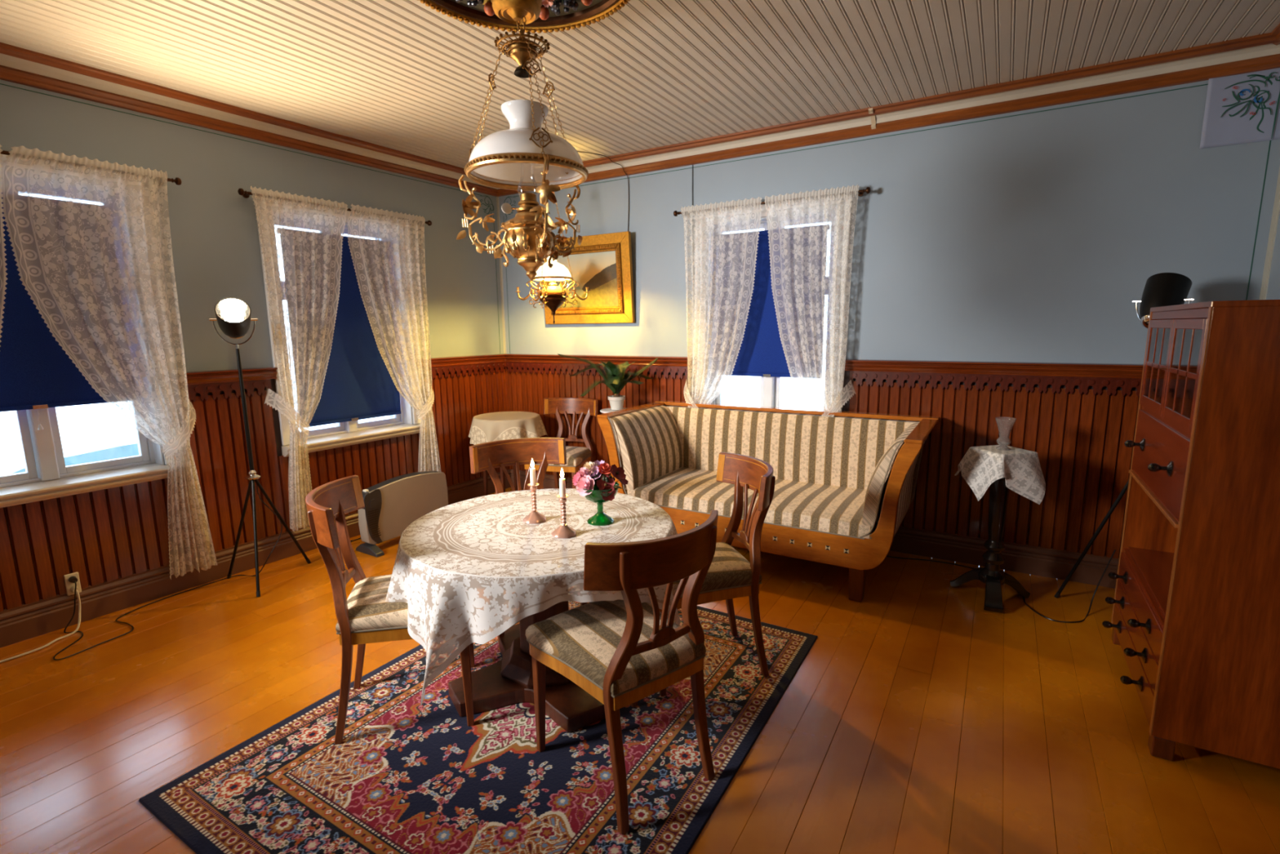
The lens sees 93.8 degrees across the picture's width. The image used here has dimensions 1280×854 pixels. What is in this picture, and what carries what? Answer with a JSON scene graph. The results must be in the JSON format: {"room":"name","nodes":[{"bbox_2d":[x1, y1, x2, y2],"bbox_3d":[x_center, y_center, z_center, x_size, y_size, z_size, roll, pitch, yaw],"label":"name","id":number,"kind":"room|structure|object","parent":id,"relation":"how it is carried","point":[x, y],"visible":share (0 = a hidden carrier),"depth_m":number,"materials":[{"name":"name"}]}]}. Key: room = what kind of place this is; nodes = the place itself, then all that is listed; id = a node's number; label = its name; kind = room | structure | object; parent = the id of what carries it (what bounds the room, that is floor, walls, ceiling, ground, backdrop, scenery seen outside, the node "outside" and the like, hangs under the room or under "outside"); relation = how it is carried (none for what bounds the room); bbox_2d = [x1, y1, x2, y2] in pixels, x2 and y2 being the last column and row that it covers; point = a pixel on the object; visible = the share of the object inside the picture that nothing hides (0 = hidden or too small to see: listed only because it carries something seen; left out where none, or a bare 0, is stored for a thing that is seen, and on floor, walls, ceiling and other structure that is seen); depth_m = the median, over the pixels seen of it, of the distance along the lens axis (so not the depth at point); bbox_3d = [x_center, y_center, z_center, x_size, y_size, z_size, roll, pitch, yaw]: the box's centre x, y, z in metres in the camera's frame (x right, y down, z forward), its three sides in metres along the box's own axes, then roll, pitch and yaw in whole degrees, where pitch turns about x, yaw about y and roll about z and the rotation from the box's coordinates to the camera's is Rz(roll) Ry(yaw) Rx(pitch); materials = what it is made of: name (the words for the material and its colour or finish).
{"room":"dining room","nodes":[
{"label":"dining room","id":0,"kind":"room"},
{"bbox_2d":[0,79,509,611],"bbox_3d":[-3.062,-0.402,3.060,0.352,2.860,6.250,5,11,32],"label":"wall","id":1,"kind":"structure","parent":0,"point":[109,534],"depth_m":3.65,"materials":[{"name":"paint"}]},
{"bbox_2d":[63,571,81,595],"bbox_3d":[-2.959,0.818,3.125,0.014,0.112,0.056,5,11,33],"label":"wall socket","id":2,"kind":"object","parent":1,"relation":"attached to","point":[68,584],"visible":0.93,"depth_m":3.11,"materials":[{"name":"beige plastic"}]},
{"bbox_2d":[0,150,182,185],"bbox_3d":[-2.938,-1.261,2.763,0.099,0.042,1.378,5,11,32],"label":"curtain rod","id":3,"kind":"object","parent":1,"relation":"attached to","point":[177,180],"visible":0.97,"depth_m":3.07,"materials":[{"name":"brown metal"}]},
{"bbox_2d":[0,144,8,346],"bbox_3d":[-3.064,-0.137,2.637,0.142,2.257,0.647,8,12,41],"label":"lace curtain","id":4,"kind":"object","parent":3,"relation":"hanging from","point":[2,220],"visible":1,"depth_m":2.77,"materials":[{"name":"white fabric"}]},
{"bbox_2d":[1,145,217,577],"bbox_3d":[-2.715,-0.229,3.169,0.143,2.257,0.697,4,10,25],"label":"lace curtain","id":5,"kind":"object","parent":3,"relation":"hanging from","point":[48,154],"visible":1,"depth_m":3.14,"materials":[{"name":"white fabric"}]},
{"bbox_2d":[0,154,190,507],"bbox_3d":[-3.026,-0.466,2.959,0.272,1.660,1.120,5,11,32],"label":"window","id":6,"kind":"structure","parent":1,"relation":"in","point":[46,476],"depth_m":3.22,"materials":[{"name":"white paint"}]},
{"bbox_2d":[0,192,137,412],"bbox_3d":[-3.035,-0.605,2.941,0.034,1.039,0.810,5,11,32],"label":"roller blind","id":7,"kind":"object","parent":6,"relation":"attached to","point":[36,372],"visible":0.63,"depth_m":3.03,"materials":[{"name":"blue fabric"}]},
{"bbox_2d":[36,408,43,430],"bbox_3d":[-3.021,-0.037,3.012,0.021,0.105,0.022,5,11,32],"label":"tassel","id":8,"kind":"object","parent":7,"relation":"hanging from","point":[40,427],"visible":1,"depth_m":3.01,"materials":[{"name":"white fabric"}]},
{"bbox_2d":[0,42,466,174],"bbox_3d":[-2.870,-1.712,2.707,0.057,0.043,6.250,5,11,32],"label":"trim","id":9,"kind":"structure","parent":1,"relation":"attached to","point":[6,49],"depth_m":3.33,"materials":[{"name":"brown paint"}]},
{"bbox_2d":[0,53,497,196],"bbox_3d":[-2.955,-1.644,2.775,0.041,0.058,6.250,5,11,32],"label":"trim","id":10,"kind":"structure","parent":1,"relation":"attached to","point":[6,73],"depth_m":3.45,"materials":[{"name":"brown paint"}]},
{"bbox_2d":[0,469,511,648],"bbox_3d":[-2.928,0.933,3.204,0.035,0.178,6.250,5,11,32],"label":"baseboard","id":11,"kind":"structure","parent":1,"relation":"attached to","point":[42,616],"depth_m":3.41,"materials":[{"name":"brown paint"}]},
{"bbox_2d":[237,187,431,226],"bbox_3d":[-2.035,-1.500,4.142,0.100,0.042,1.378,5,11,32],"label":"curtain rod","id":12,"kind":"object","parent":1,"relation":"attached to","point":[246,194],"visible":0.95,"depth_m":3.85,"materials":[{"name":"brown metal"}]},
{"bbox_2d":[250,186,347,531],"bbox_3d":[-2.161,-0.415,4.007,0.141,2.177,0.646,8,13,41],"label":"lace curtain","id":13,"kind":"object","parent":12,"relation":"hanging from","point":[295,509],"visible":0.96,"depth_m":3.93,"materials":[{"name":"white fabric"}]},
{"bbox_2d":[346,203,440,471],"bbox_3d":[-1.807,-0.470,4.557,0.143,2.257,0.676,4,10,24],"label":"lace curtain","id":14,"kind":"object","parent":12,"relation":"hanging from","point":[430,433],"visible":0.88,"depth_m":4.54,"materials":[{"name":"white fabric"}]},
{"bbox_2d":[254,195,430,456],"bbox_3d":[-2.123,-0.705,4.337,0.272,1.660,1.120,5,11,32],"label":"window","id":15,"kind":"structure","parent":1,"relation":"in","point":[348,433],"depth_m":4.35,"materials":[{"name":"white paint"}]},
{"bbox_2d":[276,227,400,427],"bbox_3d":[-2.131,-0.701,4.343,0.034,1.327,0.810,5,11,32],"label":"roller blind","id":16,"kind":"object","parent":15,"relation":"attached to","point":[358,384],"visible":0.72,"depth_m":4.34,"materials":[{"name":"blue fabric"}]},
{"bbox_2d":[0,487,1279,853],"bbox_3d":[-0.882,1.224,2.035,5.577,0.060,6.200,5,11,31],"label":"floor","id":17,"kind":"structure","parent":0,"point":[919,717],"depth_m":2.33,"materials":[{"name":"wood"}]},
{"bbox_2d":[0,585,80,662],"bbox_3d":[-3.209,1.056,2.402,0.289,0.208,1.615,3,10,19],"label":"power cord","id":18,"kind":"object","parent":17,"relation":"on","point":[73,588],"visible":1,"depth_m":3.02,"materials":[{"name":"beige plastic"}]},
{"bbox_2d":[53,484,282,660],"bbox_3d":[-2.591,0.700,3.312,0.404,0.607,1.136,5,11,31],"label":"power cord","id":19,"kind":"object","parent":17,"relation":"on","point":[73,579],"visible":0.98,"depth_m":3.10,"materials":[{"name":"black paint"}]},
{"bbox_2d":[208,297,311,596],"bbox_3d":[-2.278,0.091,3.602,0.462,1.701,0.460,5,11,31],"label":"lamp","id":20,"kind":"object","parent":17,"relation":"on","point":[233,314],"visible":1,"depth_m":3.49,"materials":[{"name":"black metal"}]},
{"bbox_2d":[355,471,448,557],"bbox_3d":[-1.682,0.585,4.325,0.247,0.468,0.692,5,11,32],"label":"heater","id":21,"kind":"object","parent":17,"relation":"on","point":[392,504],"visible":0.87,"depth_m":4.22,"materials":[{"name":"beige metal"}]},
{"bbox_2d":[364,488,382,543],"bbox_3d":[-1.806,0.616,4.077,0.004,0.380,0.127,5,11,32],"label":"grille","id":22,"kind":"object","parent":21,"relation":"attached to","point":[373,499],"depth_m":4.07,"materials":[{"name":"grey metal"}]},
{"bbox_2d":[366,471,438,491],"bbox_3d":[-1.686,0.385,4.317,0.076,0.070,0.613,5,11,32],"label":"vent","id":23,"kind":"object","parent":21,"relation":"attached to","point":[403,482],"depth_m":4.28,"materials":[{"name":"grey plastic"}]},
{"bbox_2d":[135,600,817,853],"bbox_3d":[-0.381,1.118,2.436,1.627,0.004,2.166,5,11,31],"label":"rug","id":24,"kind":"object","parent":17,"relation":"on","point":[406,775],"visible":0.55,"depth_m":2.05,"materials":[{"name":"fabric"}]},
{"bbox_2d":[305,475,474,744],"bbox_3d":[-0.940,0.676,2.359,0.578,0.908,0.506,-3,10,-15],"label":"dining chair","id":25,"kind":"object","parent":24,"relation":"on","point":[365,617],"visible":0.73,"depth_m":2.19,"materials":[{"name":"brown wood"}]},
{"bbox_2d":[335,574,408,632],"bbox_3d":[-0.899,0.658,2.367,0.492,0.088,0.477,-3,10,-15],"label":"seat cushion","id":26,"kind":"object","parent":25,"relation":"on","point":[366,609],"depth_m":2.18,"materials":[{"name":"fabric"}]},
{"bbox_2d":[448,600,605,733],"bbox_3d":[-0.410,0.744,2.558,1.082,0.688,1.082,-6,11,-31],"label":"dining table","id":27,"kind":"object","parent":24,"relation":"on","point":[508,681],"visible":0.28,"depth_m":2.42,"materials":[{"name":"brown wood"}]},
{"bbox_2d":[385,488,679,704],"bbox_3d":[-0.427,0.655,2.559,1.188,0.522,1.190,-3,10,-16],"label":"lace tablecloth","id":28,"kind":"object","parent":27,"relation":"on","point":[467,571],"visible":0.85,"depth_m":2.14,"materials":[{"name":"white fabric"}]},
{"bbox_2d":[522,483,546,523],"bbox_3d":[-0.445,0.317,2.523,0.098,0.157,0.098,2,10,14],"label":"candlestick","id":29,"kind":"object","parent":28,"relation":"on","point":[534,517],"visible":0.96,"depth_m":2.51,"materials":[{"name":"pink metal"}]},
{"bbox_2d":[529,458,536,485],"bbox_3d":[-0.448,0.188,2.502,0.023,0.117,0.023,5,11,31],"label":"candle","id":30,"kind":"object","parent":29,"relation":"in","point":[532,470],"visible":1,"depth_m":2.50,"materials":[{"name":"white wax"}]},
{"bbox_2d":[527,483,538,491],"bbox_3d":[-0.447,0.254,2.513,0.049,0.029,0.049,2,10,14],"label":"cup","id":31,"kind":"object","parent":29,"relation":"on","point":[533,488],"depth_m":2.50,"materials":[{"name":"metal"}]},
{"bbox_2d":[551,493,576,537],"bbox_3d":[-0.299,0.345,2.347,0.098,0.157,0.098,-6,11,-31],"label":"candlestick","id":32,"kind":"object","parent":28,"relation":"on","point":[564,531],"visible":0.95,"depth_m":2.33,"materials":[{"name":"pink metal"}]},
{"bbox_2d":[559,467,565,497],"bbox_3d":[-0.301,0.215,2.325,0.023,0.117,0.023,5,11,31],"label":"candle","id":33,"kind":"object","parent":32,"relation":"in","point":[562,481],"visible":0.99,"depth_m":2.32,"materials":[{"name":"white wax"}]},
{"bbox_2d":[556,493,568,502],"bbox_3d":[-0.301,0.282,2.336,0.049,0.029,0.049,-6,11,-31],"label":"cup","id":34,"kind":"object","parent":32,"relation":"on","point":[562,500],"depth_m":2.32,"materials":[{"name":"metal"}]},
{"bbox_2d":[582,480,619,525],"bbox_3d":[-0.166,0.318,2.494,0.164,0.158,0.164,5,11,31],"label":"footed bowl","id":35,"kind":"object","parent":28,"relation":"on","point":[600,518],"visible":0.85,"depth_m":2.46,"materials":[{"name":"green glass"}]},
{"bbox_2d":[572,472,595,489],"bbox_3d":[-0.230,0.229,2.464,0.104,0.088,0.052,1,10,11],"label":"flower","id":36,"kind":"object","parent":35,"relation":"in","point":[575,477],"visible":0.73,"depth_m":2.47,"materials":[{"name":"pink plant"}]},
{"bbox_2d":[575,475,594,496],"bbox_3d":[-0.210,0.238,2.432,0.096,0.084,0.071,-3,10,-13],"label":"flower","id":37,"kind":"object","parent":35,"relation":"in","point":[584,482],"visible":1,"depth_m":2.43,"materials":[{"name":"pink plant"}]},
{"bbox_2d":[577,466,597,489],"bbox_3d":[-0.222,0.217,2.468,0.086,0.107,0.059,3,10,22],"label":"flower","id":38,"kind":"object","parent":35,"relation":"in","point":[581,471],"visible":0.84,"depth_m":2.46,"materials":[{"name":"pink plant"}]},
{"bbox_2d":[582,461,598,474],"bbox_3d":[-0.208,0.203,2.483,0.072,0.124,0.066,6,12,37],"label":"flower","id":39,"kind":"object","parent":35,"relation":"in","point":[588,465],"visible":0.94,"depth_m":2.47,"materials":[{"name":"beige plant"}]},
{"bbox_2d":[583,465,602,489],"bbox_3d":[-0.192,0.215,2.458,0.078,0.111,0.066,-1,9,-3],"label":"flower","id":40,"kind":"object","parent":35,"relation":"in","point":[595,472],"visible":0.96,"depth_m":2.46,"materials":[{"name":"purple plant"}]},
{"bbox_2d":[592,459,607,471],"bbox_3d":[-0.168,0.201,2.489,0.072,0.123,0.070,0,9,3],"label":"flower","id":41,"kind":"object","parent":35,"relation":"in","point":[602,461],"visible":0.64,"depth_m":2.50,"materials":[{"name":"purple plant"}]},
{"bbox_2d":[591,473,615,488],"bbox_3d":[-0.162,0.218,2.474,0.115,0.072,0.092,5,11,31],"label":"foliage","id":42,"kind":"object","parent":35,"relation":"in","point":[604,477],"visible":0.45,"depth_m":2.44,"materials":[{"name":"green plant"}]},
{"bbox_2d":[597,462,613,475],"bbox_3d":[-0.144,0.206,2.465,0.063,0.122,0.056,-4,10,-18],"label":"flower","id":43,"kind":"object","parent":35,"relation":"in","point":[606,468],"visible":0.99,"depth_m":2.46,"materials":[{"name":"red plant"}]},
{"bbox_2d":[596,475,615,493],"bbox_3d":[-0.148,0.237,2.427,0.084,0.084,0.064,6,11,34],"label":"flower","id":44,"kind":"object","parent":35,"relation":"in","point":[601,484],"visible":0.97,"depth_m":2.43,"materials":[{"name":"red plant"}]},
{"bbox_2d":[600,485,616,501],"bbox_3d":[-0.147,0.265,2.432,0.085,0.062,0.056,7,12,38],"label":"flower","id":45,"kind":"object","parent":35,"relation":"in","point":[611,496],"visible":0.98,"depth_m":2.42,"materials":[{"name":"red plant"}]},
{"bbox_2d":[609,464,626,479],"bbox_3d":[-0.103,0.213,2.466,0.103,0.111,0.062,-4,10,-19],"label":"flower","id":46,"kind":"object","parent":35,"relation":"in","point":[618,473],"visible":0.98,"depth_m":2.48,"materials":[{"name":"red plant"}]},
{"bbox_2d":[615,476,628,484],"bbox_3d":[-0.097,0.226,2.478,0.113,0.086,0.056,-5,10,-23],"label":"flower","id":47,"kind":"object","parent":35,"relation":"in","point":[624,482],"visible":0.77,"depth_m":2.50,"materials":[{"name":"red plant"}]},
{"bbox_2d":[469,437,587,648],"bbox_3d":[-0.565,0.553,3.070,0.506,0.908,0.578,-5,10,-23],"label":"dining chair","id":48,"kind":"object","parent":24,"relation":"on","point":[490,455],"visible":0.34,"depth_m":3.23,"materials":[{"name":"brown wood"}]},
{"bbox_2d":[525,510,718,834],"bbox_3d":[-0.049,0.723,2.012,0.506,0.908,0.578,-8,12,-36],"label":"dining chair","id":49,"kind":"object","parent":24,"relation":"on","point":[622,653],"visible":1,"depth_m":1.83,"materials":[{"name":"brown wood"}]},
{"bbox_2d":[525,599,706,696],"bbox_3d":[-0.075,0.702,2.043,0.477,0.088,0.492,-8,12,-36],"label":"seat cushion","id":50,"kind":"object","parent":49,"relation":"on","point":[583,640],"depth_m":1.93,"materials":[{"name":"fabric"}]},
{"bbox_2d":[658,451,775,696],"bbox_3d":[0.278,0.614,2.647,0.578,0.908,0.506,-3,10,-13],"label":"dining chair","id":51,"kind":"object","parent":24,"relation":"on","point":[730,575],"visible":0.72,"depth_m":2.55,"materials":[{"name":"brown wood"}]},
{"bbox_2d":[671,542,761,597],"bbox_3d":[0.236,0.600,2.635,0.492,0.088,0.477,-3,10,-13],"label":"seat cushion","id":52,"kind":"object","parent":51,"relation":"on","point":[729,571],"depth_m":2.50,"materials":[{"name":"fabric"}]},
{"bbox_2d":[483,465,517,495],"bbox_3d":[-1.129,0.289,5.149,0.536,0.771,0.536,5,11,31],"label":"round side table","id":53,"kind":"object","parent":17,"relation":"on","point":[485,473],"visible":0.23,"depth_m":5.18,"materials":[{"name":"brown wood"}]},
{"bbox_2d":[468,411,546,444],"bbox_3d":[-1.131,0.023,5.101,0.654,0.241,0.662,5,11,31],"label":"tablecloth","id":54,"kind":"object","parent":53,"relation":"on","point":[501,425],"visible":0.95,"depth_m":4.90,"materials":[{"name":"white fabric"}]},
{"bbox_2d":[524,397,598,489],"bbox_3d":[-0.643,0.236,5.031,0.506,0.908,0.578,2,10,18],"label":"dining chair","id":55,"kind":"object","parent":17,"relation":"on","point":[576,456],"visible":0.73,"depth_m":5.15,"materials":[{"name":"brown wood"}]},
{"bbox_2d":[538,445,591,466],"bbox_3d":[-0.656,0.227,4.988,0.477,0.088,0.492,2,10,18],"label":"seat cushion","id":56,"kind":"object","parent":55,"relation":"on","point":[575,455],"depth_m":4.88,"materials":[{"name":"fabric"}]},
{"bbox_2d":[600,407,626,413],"bbox_3d":[-0.174,0.296,4.704,0.260,0.868,0.261,5,11,31],"label":"plant stand","id":57,"kind":"object","parent":17,"relation":"on","point":[606,410],"visible":0.15,"depth_m":4.61,"materials":[{"name":"white paint"}]},
{"bbox_2d":[556,352,657,409],"bbox_3d":[-0.243,-0.352,4.597,0.775,0.438,0.485,-1,9,0],"label":"potted palm","id":58,"kind":"object","parent":57,"relation":"on","point":[617,378],"visible":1,"depth_m":4.57,"materials":[{"name":"plant"}]},
{"bbox_2d":[608,395,625,409],"bbox_3d":[-0.180,-0.187,4.625,0.136,0.102,0.136,-1,9,0],"label":"pot","id":59,"kind":"object","parent":58,"relation":"attached to","point":[616,402],"depth_m":4.58,"materials":[{"name":"white ceramic"}]},
{"bbox_2d":[596,400,939,602],"bbox_3d":[0.792,0.386,3.939,1.990,0.932,0.886,5,11,31],"label":"sofa","id":60,"kind":"object","parent":17,"relation":"on","point":[846,482],"visible":0.88,"depth_m":3.88,"materials":[{"name":"beige fabric"}]},
{"bbox_2d":[950,477,1030,613],"bbox_3d":[1.921,0.537,3.225,0.395,0.830,0.346,4,10,25],"label":"pedestal table","id":61,"kind":"object","parent":17,"relation":"on","point":[991,575],"visible":0.76,"depth_m":3.23,"materials":[{"name":"black wood"}]},
{"bbox_2d":[954,444,1045,504],"bbox_3d":[1.940,0.239,3.252,0.386,0.259,0.460,0,9,6],"label":"tablecloth","id":62,"kind":"object","parent":61,"relation":"on","point":[980,466],"visible":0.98,"depth_m":3.08,"materials":[{"name":"white fabric"}]},
{"bbox_2d":[995,417,1016,450],"bbox_3d":[1.929,0.035,3.170,0.096,0.166,0.096,5,11,31],"label":"crystal vase","id":63,"kind":"object","parent":62,"relation":"on","point":[1005,424],"visible":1,"depth_m":3.15,"materials":[{"name":"white"}]},
{"bbox_2d":[886,549,1115,622],"bbox_3d":[1.941,0.729,3.584,0.329,0.357,1.365,-6,11,-31],"label":"power cord","id":64,"kind":"object","parent":17,"relation":"on","point":[1107,566],"visible":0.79,"depth_m":3.14,"materials":[{"name":"black rubber"}]},
{"bbox_2d":[1053,272,1194,598],"bbox_3d":[2.479,0.112,3.043,0.475,1.734,0.510,5,11,31],"label":"lamp","id":65,"kind":"object","parent":17,"relation":"on","point":[1162,289],"visible":0.52,"depth_m":2.85,"materials":[{"name":"black metal"}]},
{"bbox_2d":[1102,299,1279,768],"bbox_3d":[2.208,0.331,2.249,0.587,1.561,0.929,5,11,31],"label":"cabinet","id":66,"kind":"object","parent":17,"relation":"on","point":[1195,622],"visible":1,"depth_m":1.95,"materials":[{"name":"brown wood"}]},
{"bbox_2d":[1114,627,1150,725],"bbox_3d":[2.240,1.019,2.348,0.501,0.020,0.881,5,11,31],"label":"drawer","id":67,"kind":"object","parent":66,"relation":"attached to","point":[1115,628],"depth_m":2.41,"materials":[{"name":"brown wood"}]},
{"bbox_2d":[1123,547,1164,629],"bbox_3d":[2.236,0.654,2.288,0.501,0.020,0.881,5,11,31],"label":"shelf","id":68,"kind":"object","parent":66,"relation":"attached to","point":[1145,566],"depth_m":2.47,"materials":[{"name":"brown wood"}]},
{"bbox_2d":[1141,404,1191,439],"bbox_3d":[2.228,-0.007,2.178,0.501,0.020,0.881,5,11,31],"label":"shelf","id":69,"kind":"object","parent":66,"relation":"attached to","point":[1175,428],"depth_m":2.24,"materials":[{"name":"brown wood"}]},
{"bbox_2d":[0,0,1279,168],"bbox_3d":[-0.912,-1.582,1.568,5.582,0.051,6.200,5,11,31],"label":"ceiling","id":70,"kind":"structure","parent":0,"point":[406,76],"depth_m":2.85,"materials":[{"name":"paint"}]},
{"bbox_2d":[417,0,630,33],"bbox_3d":[-0.442,-1.557,2.133,0.923,0.196,0.923,0,9,3],"label":"ceiling rose","id":71,"kind":"object","parent":70,"relation":"attached to","point":[544,15],"visible":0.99,"depth_m":2.40,"materials":[{"name":"brown metal"}]},
{"bbox_2d":[456,15,588,281],"bbox_3d":[-0.449,-1.013,2.205,0.529,0.928,0.507,-1,9,0],"label":"chandelier","id":72,"kind":"object","parent":71,"relation":"hanging from","point":[522,157],"visible":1,"depth_m":2.19,"materials":[{"name":"gold metal"}]},
{"bbox_2d":[515,191,589,323],"bbox_3d":[-0.664,-1.407,4.484,0.493,1.253,0.563,2,10,15],"label":"chandelier","id":73,"kind":"object","parent":70,"relation":"hanging from","point":[553,295],"visible":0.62,"depth_m":4.47,"materials":[{"name":"brown metal"}]},
{"bbox_2d":[577,151,629,231],"bbox_3d":[-0.365,-1.782,4.535,0.639,0.540,0.066,-5,10,-25],"label":"cable","id":74,"kind":"object","parent":70,"relation":"attached to","point":[577,151],"visible":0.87,"depth_m":4.63,"materials":[{"name":"brown metal"}]},
{"bbox_2d":[497,74,1279,558],"bbox_3d":[0.976,-0.669,4.392,5.677,2.860,0.352,5,11,31],"label":"wall","id":75,"kind":"structure","parent":0,"point":[1000,262],"depth_m":3.55,"materials":[{"name":"paint"}]},
{"bbox_2d":[542,231,635,324],"bbox_3d":[-0.454,-1.212,4.954,0.900,0.700,0.099,5,11,31],"label":"framed painting","id":76,"kind":"object","parent":75,"relation":"attached to","point":[602,264],"visible":0.69,"depth_m":4.88},
{"bbox_2d":[692,164,693,204],"bbox_3d":[0.387,-1.764,4.407,0.006,0.310,0.010,0,9,1],"label":"cable","id":77,"kind":"object","parent":75,"relation":"attached to","point":[692,165],"visible":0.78,"depth_m":4.40,"materials":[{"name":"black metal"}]},
{"bbox_2d":[673,186,871,216],"bbox_3d":[0.854,-1.524,4.087,1.378,0.042,0.099,5,11,31],"label":"curtain rod","id":78,"kind":"object","parent":75,"relation":"attached to","point":[860,192],"visible":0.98,"depth_m":3.95,"materials":[{"name":"brown metal"}]},
{"bbox_2d":[680,196,762,408],"bbox_3d":[0.554,-0.470,4.393,0.647,2.257,0.143,7,12,39],"label":"lace curtain","id":79,"kind":"object","parent":78,"relation":"hanging from","point":[753,201],"visible":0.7,"depth_m":4.33,"materials":[{"name":"white fabric"}]},
{"bbox_2d":[764,184,859,417],"bbox_3d":[1.127,-0.420,4.053,0.645,2.257,0.143,3,10,23],"label":"lace curtain","id":80,"kind":"object","parent":78,"relation":"hanging from","point":[844,189],"visible":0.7,"depth_m":3.98,"materials":[{"name":"white fabric"}]},
{"bbox_2d":[694,194,851,410],"bbox_3d":[0.923,-0.737,4.318,1.120,1.660,0.272,5,11,31],"label":"window","id":81,"kind":"structure","parent":75,"relation":"in","point":[771,387],"depth_m":4.27,"materials":[{"name":"white paint"}]},
{"bbox_2d":[716,224,828,377],"bbox_3d":[0.926,-0.878,4.303,0.810,1.035,0.033,5,11,31],"label":"roller blind","id":82,"kind":"object","parent":81,"relation":"attached to","point":[761,353],"visible":0.64,"depth_m":4.31,"materials":[{"name":"blue fabric"}]},
{"bbox_2d":[511,469,1119,588],"bbox_3d":[0.919,0.675,4.492,5.077,0.178,0.034,5,11,31],"label":"baseboard","id":83,"kind":"structure","parent":75,"relation":"attached to","point":[1051,562],"depth_m":3.68,"materials":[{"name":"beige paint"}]},
{"bbox_2d":[868,107,875,128],"bbox_3d":[1.425,-1.873,3.673,0.026,0.107,0.157,5,11,31],"label":"tape strip","id":84,"kind":"object","parent":75,"relation":"attached to","point":[870,110],"visible":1,"depth_m":3.69,"materials":[{"name":"beige paper"}]},
{"bbox_2d":[497,53,1279,196],"bbox_3d":[0.888,-1.901,4.062,5.077,0.058,0.040,5,11,31],"label":"trim","id":85,"kind":"structure","parent":75,"relation":"attached to","point":[1273,61],"depth_m":3.44,"materials":[{"name":"brown paint"}]},
{"bbox_2d":[497,43,1279,189],"bbox_3d":[0.872,-1.958,4.028,5.077,0.075,0.098,5,11,31],"label":"trim","id":86,"kind":"structure","parent":75,"relation":"attached to","point":[1269,49],"depth_m":3.40,"materials":[{"name":"paint"}]},
{"bbox_2d":[582,32,1279,167],"bbox_3d":[0.834,-1.963,3.963,5.077,0.043,0.055,5,11,31],"label":"trim","id":87,"kind":"structure","parent":75,"relation":"attached to","point":[1264,38],"depth_m":3.33,"materials":[{"name":"brown paint"}]},
{"bbox_2d":[1200,67,1279,148],"bbox_3d":[2.932,-1.546,2.891,0.312,0.333,0.012,5,11,31],"label":"wall picture","id":88,"kind":"object","parent":75,"relation":"attached to","point":[1229,108],"visible":1,"depth_m":2.90,"materials":[{"name":"white paper"}]},
{"bbox_2d":[1271,23,1279,44],"bbox_3d":[1.371,-1.348,0.217,0.055,0.043,6.200,5,11,31],"label":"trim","id":89,"kind":"structure","parent":75,"relation":"attached to","point":[1276,32],"depth_m":2.71,"materials":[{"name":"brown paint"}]},
{"bbox_2d":[1262,193,1279,299],"bbox_3d":[1.675,-0.021,0.438,0.352,2.860,6.500,5,11,31],"label":"wall","id":90,"kind":"structure","parent":0,"point":[1272,290],"depth_m":2.88,"materials":[{"name":"paint"}]},
{"label":"outside","id":91,"kind":"structure","parent":0,"visible":0},
{"bbox_2d":[0,349,979,566],"bbox_3d":[12.486,0.943,9.345,100.000,0.200,100.000,5,11,31],"label":"ground","id":92,"kind":"structure","parent":91,"point":[97,418],"depth_m":19.34,"materials":[{"name":"white snow"}]},
{"bbox_2d":[0,433,139,475],"bbox_3d":[-5.468,0.887,5.824,1.800,1.468,4.280,3,10,22],"label":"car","id":93,"kind":"object","parent":92,"relation":"on","point":[77,449],"visible":0.08,"depth_m":5.54,"materials":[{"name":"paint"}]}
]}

